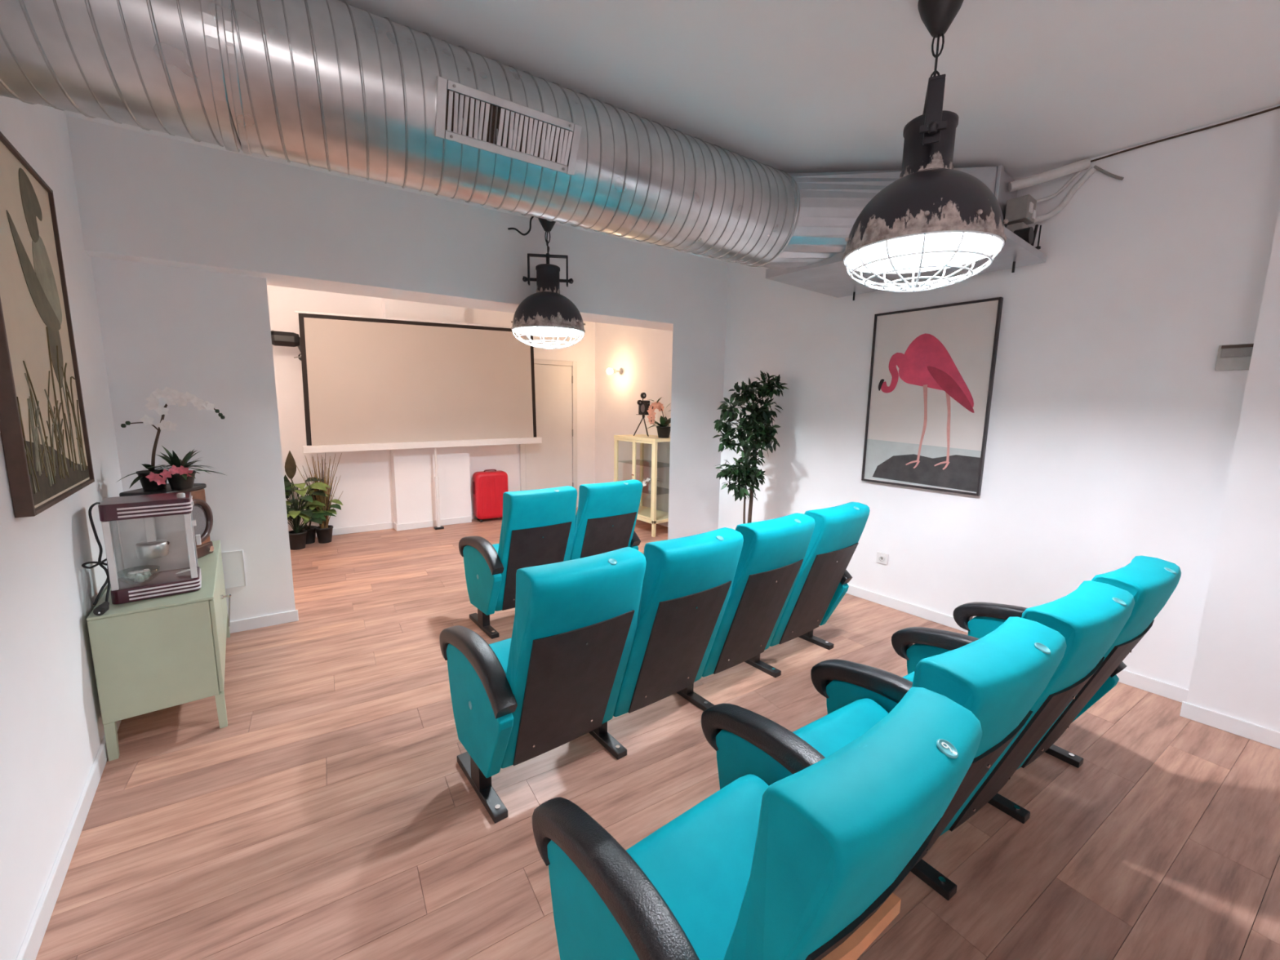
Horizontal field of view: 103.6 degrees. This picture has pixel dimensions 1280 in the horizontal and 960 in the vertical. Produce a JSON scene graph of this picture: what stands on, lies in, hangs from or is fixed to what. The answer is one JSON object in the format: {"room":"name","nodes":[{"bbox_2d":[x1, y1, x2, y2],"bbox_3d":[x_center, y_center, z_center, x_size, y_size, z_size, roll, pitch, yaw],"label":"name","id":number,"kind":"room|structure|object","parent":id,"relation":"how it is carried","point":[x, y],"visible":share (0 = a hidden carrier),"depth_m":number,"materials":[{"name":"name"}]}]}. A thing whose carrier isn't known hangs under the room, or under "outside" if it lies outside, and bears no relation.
{"room":"auditorium","nodes":[
{"label":"auditorium","id":0,"kind":"room"},
{"bbox_2d":[0,96,124,959],"bbox_3d":[-2.050,-0.202,1.586,0.120,2.897,8.450,-6,11,-38],"label":"wall","id":1,"kind":"structure","parent":0,"point":[52,731],"depth_m":1.73,"materials":[{"name":"paint"}]},
{"bbox_2d":[0,131,94,517],"bbox_3d":[-2.126,-0.525,1.773,0.040,1.185,0.845,-6,11,-38],"label":"painting","id":2,"kind":"object","parent":1,"relation":"attached to","point":[44,434],"visible":1,"depth_m":1.72,"materials":[{"name":"beige fabric"}]},
{"bbox_2d":[16,720,121,959],"bbox_3d":[-1.192,1.341,0.798,0.013,0.078,5.784,-6,11,-38],"label":"baseboard","id":3,"kind":"structure","parent":1,"relation":"attached to","point":[29,948],"depth_m":1.58,"materials":[{"name":"white wood"}]},
{"bbox_2d":[90,256,298,633],"bbox_3d":[-2.690,-0.120,3.134,0.781,2.262,0.133,-5,10,-34],"label":"wall","id":4,"kind":"structure","parent":0,"point":[205,335],"depth_m":3.07,"materials":[{"name":"paint"}]},
{"bbox_2d":[221,550,246,589],"bbox_3d":[-2.607,0.574,3.230,0.110,0.240,0.007,-5,10,-34],"label":"access panel","id":5,"kind":"object","parent":4,"relation":"attached to","point":[233,562],"visible":0.91,"depth_m":3.23,"materials":[{"name":"white plastic"}]},
{"bbox_2d":[66,115,728,331],"bbox_3d":[-1.121,-1.670,3.883,4.462,0.635,0.398,-4,10,-32],"label":"beam","id":6,"kind":"structure","parent":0,"point":[143,197],"depth_m":3.21,"materials":[{"name":"paint"}]},
{"bbox_2d":[381,297,471,524],"bbox_3d":[-2.523,-0.864,6.018,0.870,2.897,0.150,-5,10,-35],"label":"wall","id":7,"kind":"structure","parent":0,"point":[413,470],"depth_m":6.00,"materials":[{"name":"paint"}]},
{"bbox_2d":[395,515,471,530],"bbox_3d":[-2.500,0.529,6.155,0.875,0.078,0.013,-5,10,-35],"label":"baseboard","id":8,"kind":"structure","parent":7,"relation":"attached to","point":[403,526],"depth_m":6.12,"materials":[{"name":"white wood"}]},
{"bbox_2d":[266,284,595,537],"bbox_3d":[-2.634,-0.883,6.135,4.675,2.897,0.452,-6,11,-38],"label":"wall","id":9,"kind":"structure","parent":0,"point":[365,480],"depth_m":5.75,"materials":[{"name":"paint"}]},
{"bbox_2d":[271,329,301,360],"bbox_3d":[-3.544,-1.359,5.119,0.391,0.264,0.295,-6,11,-38],"label":"loudspeaker","id":10,"kind":"object","parent":9,"relation":"attached to","point":[278,338],"visible":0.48,"depth_m":4.97,"materials":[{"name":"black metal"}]},
{"bbox_2d":[315,521,394,537],"bbox_3d":[-3.729,0.609,5.483,1.924,0.078,0.013,-5,10,-35],"label":"baseboard","id":11,"kind":"structure","parent":9,"relation":"attached to","point":[356,529],"depth_m":5.83,"materials":[{"name":"white wood"}]},
{"bbox_2d":[471,513,477,519],"bbox_3d":[-1.949,0.455,6.717,0.696,0.078,0.013,-5,10,-35],"label":"baseboard","id":12,"kind":"structure","parent":9,"relation":"attached to","point":[473,517],"depth_m":6.56,"materials":[{"name":"white wood"}]},
{"bbox_2d":[519,358,577,507],"bbox_3d":[-1.265,-0.601,7.016,0.865,2.100,0.040,-5,10,-35],"label":"door","id":13,"kind":"structure","parent":9,"relation":"in","point":[552,463],"depth_m":7.03,"materials":[{"name":"white wood"}]},
{"bbox_2d":[595,322,672,512],"bbox_3d":[0.058,-0.909,6.598,0.120,2.897,3.130,-6,11,-38],"label":"wall","id":14,"kind":"structure","parent":0,"point":[645,355],"depth_m":6.71,"materials":[{"name":"paint"}]},
{"bbox_2d":[606,368,624,374],"bbox_3d":[-0.337,-1.458,6.729,0.252,0.092,0.090,-6,11,-38],"label":"wall sconce","id":15,"kind":"object","parent":14,"relation":"attached to","point":[609,371],"visible":1,"depth_m":6.71,"materials":[{"name":"silver metal"}]},
{"bbox_2d":[611,368,616,373],"bbox_3d":[-0.354,-1.451,6.716,0.059,0.064,0.060,-6,11,-38],"label":"socket","id":16,"kind":"object","parent":15,"relation":"attached to","point":[613,371],"depth_m":6.69,"materials":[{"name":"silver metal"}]},
{"bbox_2d":[657,521,668,527],"bbox_3d":[0.047,0.491,6.683,0.013,0.078,2.368,-6,11,-38],"label":"baseboard","id":17,"kind":"structure","parent":14,"relation":"attached to","point":[665,524],"depth_m":6.34,"materials":[{"name":"white wood"}]},
{"bbox_2d":[35,506,1279,959],"bbox_3d":[-0.162,1.066,3.237,4.875,0.060,8.550,-6,11,-38],"label":"floor","id":18,"kind":"structure","parent":0,"point":[334,815],"depth_m":1.87,"materials":[{"name":"brown wood"}]},
{"bbox_2d":[86,540,231,761],"bbox_3d":[-2.403,0.772,2.634,0.432,0.628,1.174,-6,11,-38],"label":"sideboard","id":19,"kind":"object","parent":18,"relation":"on","point":[152,655],"visible":0.93,"depth_m":2.16,"materials":[{"name":"green metal"}]},
{"bbox_2d":[81,491,201,615],"bbox_3d":[-2.173,0.293,2.205,0.373,0.451,0.355,-6,11,-40],"label":"machine","id":20,"kind":"object","parent":19,"relation":"on","point":[157,531],"visible":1,"depth_m":2.25,"materials":[{"name":"white plastic"}]},
{"bbox_2d":[97,491,193,521],"bbox_3d":[-2.189,0.114,2.247,0.297,0.070,0.235,-6,11,-38],"label":"hood","id":21,"kind":"object","parent":20,"relation":"attached to","point":[142,506],"depth_m":2.18,"materials":[{"name":"brown plastic"}]},
{"bbox_2d":[134,539,169,559],"bbox_3d":[-2.191,0.311,2.265,0.114,0.069,0.110,-6,11,-38],"label":"kettle","id":22,"kind":"object","parent":20,"relation":"on","point":[149,548],"depth_m":2.23,"materials":[{"name":"silver metal"}]},
{"bbox_2d":[119,483,213,559],"bbox_3d":[-2.512,0.240,2.704,0.243,0.402,0.316,0,8,-8],"label":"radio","id":23,"kind":"object","parent":19,"relation":"on","point":[202,513],"visible":0.36,"depth_m":2.77,"materials":[{"name":"brown wood"}]},
{"bbox_2d":[117,386,225,490],"bbox_3d":[-2.443,-0.219,2.624,0.449,0.528,0.173,-6,11,-38],"label":"orchid pot","id":24,"kind":"object","parent":23,"relation":"on","point":[153,399],"visible":0.95,"depth_m":2.59,"materials":[{"name":"white plant"}]},
{"bbox_2d":[140,446,225,489],"bbox_3d":[-2.428,-0.069,2.647,0.276,0.227,0.302,4,9,21],"label":"potted plant","id":25,"kind":"object","parent":23,"relation":"on","point":[179,477],"visible":1,"depth_m":2.61,"materials":[{"name":"green plant"}]},
{"bbox_2d":[284,450,319,544],"bbox_3d":[-3.586,0.181,5.253,0.410,0.996,0.187,-6,11,-38],"label":"banana plant","id":26,"kind":"object","parent":18,"relation":"on","point":[290,465],"visible":0.46,"depth_m":5.18,"materials":[{"name":"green plant"}]},
{"bbox_2d":[284,476,336,550],"bbox_3d":[-3.484,0.346,5.123,0.662,0.711,0.617,-6,11,-38],"label":"variegated plant","id":27,"kind":"object","parent":18,"relation":"on","point":[297,538],"visible":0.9,"depth_m":5.10,"materials":[{"name":"green plant"}]},
{"bbox_2d":[294,453,343,543],"bbox_3d":[-3.357,0.202,5.301,0.424,0.949,0.442,-1,9,-14],"label":"grass plant","id":28,"kind":"object","parent":18,"relation":"on","point":[324,531],"visible":0.75,"depth_m":5.32,"materials":[{"name":"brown plant"}]},
{"bbox_2d":[294,311,542,529],"bbox_3d":[-2.378,-0.623,5.857,2.608,2.447,0.108,-5,10,-35],"label":"projection screen","id":29,"kind":"object","parent":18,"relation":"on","point":[370,383],"visible":0.92,"depth_m":5.65,"materials":[{"name":"fabric"}]},
{"bbox_2d":[472,469,508,522],"bbox_3d":[-1.929,0.193,6.490,0.429,0.662,0.215,-4,10,-32],"label":"suitcase","id":30,"kind":"object","parent":18,"relation":"on","point":[489,486],"visible":0.86,"depth_m":6.39,"materials":[{"name":"red plastic"}]},
{"bbox_2d":[458,485,577,639],"bbox_3d":[-0.832,0.502,3.467,0.578,0.969,0.775,-6,11,-38],"label":"seat","id":31,"kind":"object","parent":18,"relation":"on","point":[538,526],"visible":0.9,"depth_m":3.22,"materials":[{"name":"teal fabric"}]},
{"bbox_2d":[439,546,646,823],"bbox_3d":[-0.401,0.718,2.045,0.578,0.969,0.775,-6,11,-38],"label":"seat","id":32,"kind":"object","parent":18,"relation":"on","point":[518,699],"visible":1,"depth_m":1.81,"materials":[{"name":"teal leather"}]},
{"bbox_2d":[569,479,642,559],"bbox_3d":[-0.389,0.457,3.815,0.618,0.969,0.775,-6,11,-38],"label":"seat","id":33,"kind":"object","parent":18,"relation":"on","point":[606,517],"visible":0.56,"depth_m":3.50,"materials":[{"name":"teal fabric"}]},
{"bbox_2d":[613,434,670,537],"bbox_3d":[0.090,0.033,6.177,0.464,1.132,0.803,-6,11,-38],"label":"display cabinet","id":34,"kind":"object","parent":18,"relation":"on","point":[651,515],"visible":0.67,"depth_m":5.97,"materials":[{"name":"beige metal"}]},
{"bbox_2d":[633,392,649,436],"bbox_3d":[0.058,-0.789,6.064,0.220,0.522,0.195,-6,11,-38],"label":"film camera","id":35,"kind":"object","parent":34,"relation":"on","point":[643,406],"visible":0.93,"depth_m":6.02,"materials":[{"name":"black metal"}]},
{"bbox_2d":[642,477,662,490],"bbox_3d":[0.145,0.040,6.096,0.294,0.162,0.280,0,8,-6],"label":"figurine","id":36,"kind":"object","parent":34,"relation":"on","point":[648,480],"visible":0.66,"depth_m":6.04,"materials":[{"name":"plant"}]},
{"bbox_2d":[646,397,671,438],"bbox_3d":[0.236,-0.734,5.892,0.414,0.472,0.453,-6,11,-38],"label":"potted plant","id":37,"kind":"object","parent":34,"relation":"on","point":[664,428],"visible":0.93,"depth_m":5.83,"materials":[{"name":"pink plant"}]},
{"bbox_2d":[588,527,743,759],"bbox_3d":[0.026,0.675,2.381,0.578,0.969,0.775,-6,11,-38],"label":"seat","id":38,"kind":"object","parent":18,"relation":"on","point":[687,583],"visible":0.59,"depth_m":2.12,"materials":[{"name":"teal leather"}]},
{"bbox_2d":[675,512,814,711],"bbox_3d":[0.454,0.633,2.717,0.578,0.969,0.775,-6,11,-38],"label":"seat","id":39,"kind":"object","parent":18,"relation":"on","point":[773,553],"visible":0.44,"depth_m":2.46,"materials":[{"name":"teal leather"}]},
{"bbox_2d":[712,370,788,524],"bbox_3d":[0.949,-0.051,4.473,0.538,1.824,0.497,-6,11,-38],"label":"ficus tree","id":40,"kind":"object","parent":18,"relation":"on","point":[743,473],"visible":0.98,"depth_m":4.40,"materials":[{"name":"green plant"}]},
{"bbox_2d":[532,686,982,959],"bbox_3d":[0.193,0.866,1.107,0.578,0.969,0.775,-5,11,-37],"label":"seat","id":41,"kind":"object","parent":18,"relation":"on","point":[809,864],"visible":1,"depth_m":0.82,"materials":[{"name":"teal leather"}]},
{"bbox_2d":[744,502,870,677],"bbox_3d":[0.897,0.588,3.065,0.618,0.969,0.775,-6,11,-38],"label":"seat","id":42,"kind":"object","parent":18,"relation":"on","point":[822,580],"visible":0.44,"depth_m":2.81,"materials":[{"name":"teal leather"}]},
{"bbox_2d":[701,617,1066,868],"bbox_3d":[0.645,0.818,1.479,0.578,0.969,0.775,-5,10,-33],"label":"seat","id":43,"kind":"object","parent":18,"relation":"on","point":[998,677],"visible":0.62,"depth_m":1.22,"materials":[{"name":"teal leather"}]},
{"bbox_2d":[810,580,1134,900],"bbox_3d":[1.102,0.782,1.773,0.578,0.969,0.775,-5,10,-33],"label":"seat","id":44,"kind":"object","parent":18,"relation":"on","point":[1091,618],"visible":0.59,"depth_m":1.49,"materials":[{"name":"teal leather"}]},
{"bbox_2d":[891,555,1181,823],"bbox_3d":[1.577,0.744,2.079,0.618,0.969,0.775,-5,10,-33],"label":"seat","id":45,"kind":"object","parent":18,"relation":"on","point":[1151,581],"visible":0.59,"depth_m":1.89,"materials":[{"name":"teal leather"}]},
{"bbox_2d":[63,0,1279,262],"bbox_3d":[-0.116,-1.867,2.804,4.875,0.100,8.550,-6,11,-38],"label":"ceiling","id":46,"kind":"structure","parent":0,"point":[1033,86],"depth_m":2.05,"materials":[{"name":"paint"}]},
{"bbox_2d":[0,0,799,267],"bbox_3d":[-0.547,-1.452,2.165,3.114,0.536,0.572,-5,10,-33],"label":"spiral duct","id":47,"kind":"object","parent":46,"relation":"hanging from","point":[337,86],"visible":1,"depth_m":1.75,"materials":[{"name":"metal"}]},
{"bbox_2d":[434,75,582,175],"bbox_3d":[-0.496,-1.347,1.940,0.559,0.175,0.160,-6,11,-38],"label":"vent grille","id":48,"kind":"object","parent":47,"relation":"attached to","point":[470,120],"depth_m":1.92,"materials":[{"name":"metal"}]},
{"bbox_2d":[507,216,585,349],"bbox_3d":[-0.686,-1.477,3.760,0.556,0.967,0.552,0,8,-6],"label":"pendant lamp","id":49,"kind":"object","parent":46,"relation":"hanging from","point":[548,313],"visible":0.98,"depth_m":3.67,"materials":[{"name":"metal"}]},
{"bbox_2d":[842,0,1008,292],"bbox_3d":[1.013,-1.166,1.768,0.516,0.948,0.519,5,9,24],"label":"pendant lamp","id":50,"kind":"object","parent":46,"relation":"hanging from","point":[936,215],"visible":1,"depth_m":1.69,"materials":[{"name":"metal"}]},
{"bbox_2d":[762,158,1124,300],"bbox_3d":[1.571,-1.512,2.949,1.239,0.579,1.649,-6,11,-38],"label":"air duct","id":51,"kind":"object","parent":46,"relation":"hanging from","point":[831,203],"visible":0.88,"depth_m":2.85,"materials":[{"name":"grey metal"}]},
{"bbox_2d":[762,166,997,269],"bbox_3d":[1.283,-1.549,3.015,0.875,0.508,1.180,-6,11,-38],"label":"hood","id":52,"kind":"object","parent":51,"relation":"attached to","point":[831,203],"depth_m":2.83,"materials":[{"name":"metal"}]},
{"bbox_2d":[765,233,1045,297],"bbox_3d":[1.606,-1.318,3.162,0.900,0.010,1.310,-6,11,-38],"label":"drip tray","id":53,"kind":"object","parent":51,"relation":"on","point":[830,277],"depth_m":3.23,"materials":[{"name":"silver metal"}]},
{"bbox_2d":[1090,106,1279,162],"bbox_3d":[2.679,-1.711,2.506,0.016,0.022,0.720,-6,11,-38],"label":"cable","id":54,"kind":"object","parent":46,"relation":"attached to","point":[1277,107],"visible":0.93,"depth_m":2.47,"materials":[{"name":"plastic"}]},
{"bbox_2d":[667,324,725,539],"bbox_3d":[0.515,-0.350,5.032,0.647,2.262,0.159,-5,10,-33],"label":"wall column","id":55,"kind":"structure","parent":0,"point":[698,359],"depth_m":4.93,"materials":[{"name":"paint"}]},
{"bbox_2d":[718,104,1279,689],"bbox_3d":[1.823,-0.488,3.934,0.150,2.897,3.854,-5,11,-37],"label":"wall","id":56,"kind":"structure","parent":0,"point":[1113,424],"depth_m":2.88,"materials":[{"name":"paint"}]},
{"bbox_2d":[875,551,888,564],"bbox_3d":[1.867,0.603,3.879,0.014,0.086,0.086,-6,11,-37],"label":"wall socket","id":57,"kind":"object","parent":56,"relation":"attached to","point":[882,557],"visible":1,"depth_m":3.87,"materials":[{"name":"white plastic"}]},
{"bbox_2d":[861,297,1003,496],"bbox_3d":[1.998,-0.567,3.536,0.036,1.254,0.808,-5,11,-37],"label":"painting","id":58,"kind":"object","parent":56,"relation":"attached to","point":[931,376],"visible":1,"depth_m":3.49,"materials":[{"name":"paper"}]},
{"bbox_2d":[845,583,1188,702],"bbox_3d":[1.841,0.922,3.954,0.013,0.078,3.373,-5,11,-37],"label":"baseboard","id":59,"kind":"structure","parent":56,"relation":"attached to","point":[1169,691],"depth_m":3.51,"materials":[{"name":"white wood"}]},
{"bbox_2d":[1214,343,1253,370],"bbox_3d":[2.877,-0.581,2.372,0.034,0.122,0.210,-5,11,-37],"label":"emergency light","id":60,"kind":"object","parent":56,"relation":"attached to","point":[1229,357],"visible":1,"depth_m":2.41,"materials":[{"name":"plastic"}]},
{"bbox_2d":[1186,206,1279,731],"bbox_3d":[3.509,-0.142,1.766,0.500,2.897,1.815,-6,11,-38],"label":"wall pier","id":61,"kind":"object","parent":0,"point":[1236,671],"visible":1,"depth_m":2.31,"materials":[{"name":"paint"}]},
{"bbox_2d":[1179,701,1279,749],"bbox_3d":[3.290,1.259,1.824,0.013,0.078,1.828,-6,11,-39],"label":"baseboard","id":62,"kind":"object","parent":61,"relation":"attached to","point":[1258,733],"visible":1,"depth_m":2.39,"materials":[{"name":"white wood"}]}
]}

